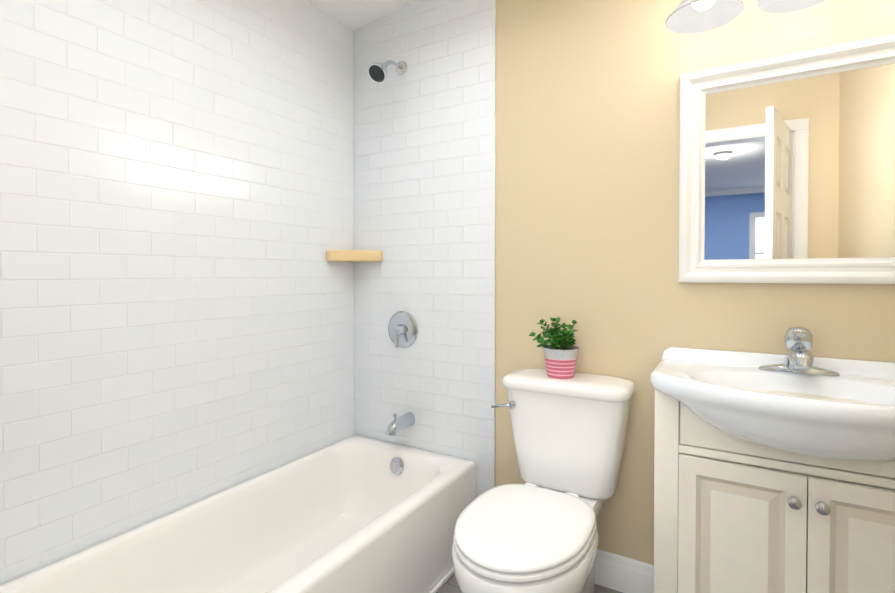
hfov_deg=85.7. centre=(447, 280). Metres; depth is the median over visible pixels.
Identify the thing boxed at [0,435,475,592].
tub
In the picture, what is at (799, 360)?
faucet
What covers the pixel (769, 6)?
sconce
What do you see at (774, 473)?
bathroom vanity
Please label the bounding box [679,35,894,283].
mirror
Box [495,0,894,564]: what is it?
wall
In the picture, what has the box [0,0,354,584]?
tiled wall
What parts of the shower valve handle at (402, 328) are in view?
lever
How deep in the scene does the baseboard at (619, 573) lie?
1.79 m
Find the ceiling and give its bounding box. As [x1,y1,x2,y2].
[306,0,417,30]
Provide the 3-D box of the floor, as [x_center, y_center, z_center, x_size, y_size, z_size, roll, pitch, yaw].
[-0.027,1.197,1.031,2.460,0.060,2.260,0,1,31]
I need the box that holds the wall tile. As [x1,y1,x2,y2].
[353,0,495,497]
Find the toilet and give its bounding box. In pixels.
[452,368,634,592]
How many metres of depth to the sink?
1.32 m
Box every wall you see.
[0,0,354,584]
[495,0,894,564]
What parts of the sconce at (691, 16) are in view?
bulb, lamp shade, lamp shade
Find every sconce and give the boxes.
[665,0,743,33]
[757,0,826,12]
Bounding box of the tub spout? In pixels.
[386,412,414,435]
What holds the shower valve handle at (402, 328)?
attached to the wall tile
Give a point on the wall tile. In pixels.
(424, 166)
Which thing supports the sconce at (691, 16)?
attached to the wall at (587, 165)
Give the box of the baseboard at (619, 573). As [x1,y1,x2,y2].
[595,549,653,592]
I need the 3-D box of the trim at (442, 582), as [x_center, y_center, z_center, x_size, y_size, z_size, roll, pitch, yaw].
[-0.252,1.151,1.439,0.014,0.020,1.514,0,1,31]
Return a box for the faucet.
[758,327,839,375]
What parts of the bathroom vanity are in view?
door, rail, drawer panel, knob, knob, door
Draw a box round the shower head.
[368,60,406,82]
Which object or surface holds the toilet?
on the floor
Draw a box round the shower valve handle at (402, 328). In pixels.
[388,311,417,347]
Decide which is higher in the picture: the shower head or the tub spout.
the shower head
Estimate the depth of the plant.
1.76 m
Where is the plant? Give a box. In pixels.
[529,317,579,378]
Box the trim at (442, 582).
[429,567,453,592]
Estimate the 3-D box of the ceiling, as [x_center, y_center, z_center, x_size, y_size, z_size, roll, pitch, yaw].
[-0.027,-1.374,0.997,2.460,0.306,2.260,0,1,31]
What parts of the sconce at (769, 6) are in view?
lamp shade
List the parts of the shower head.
arm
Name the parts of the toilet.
lever arm, seat, seat lid, bowl, tank lid, tank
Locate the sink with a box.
[650,347,894,461]
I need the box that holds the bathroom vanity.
[650,327,894,592]
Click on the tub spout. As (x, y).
(395, 425)
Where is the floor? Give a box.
[437,573,621,592]
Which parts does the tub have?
overflow plate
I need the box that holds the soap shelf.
[326,250,382,261]
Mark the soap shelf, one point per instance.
(355, 255)

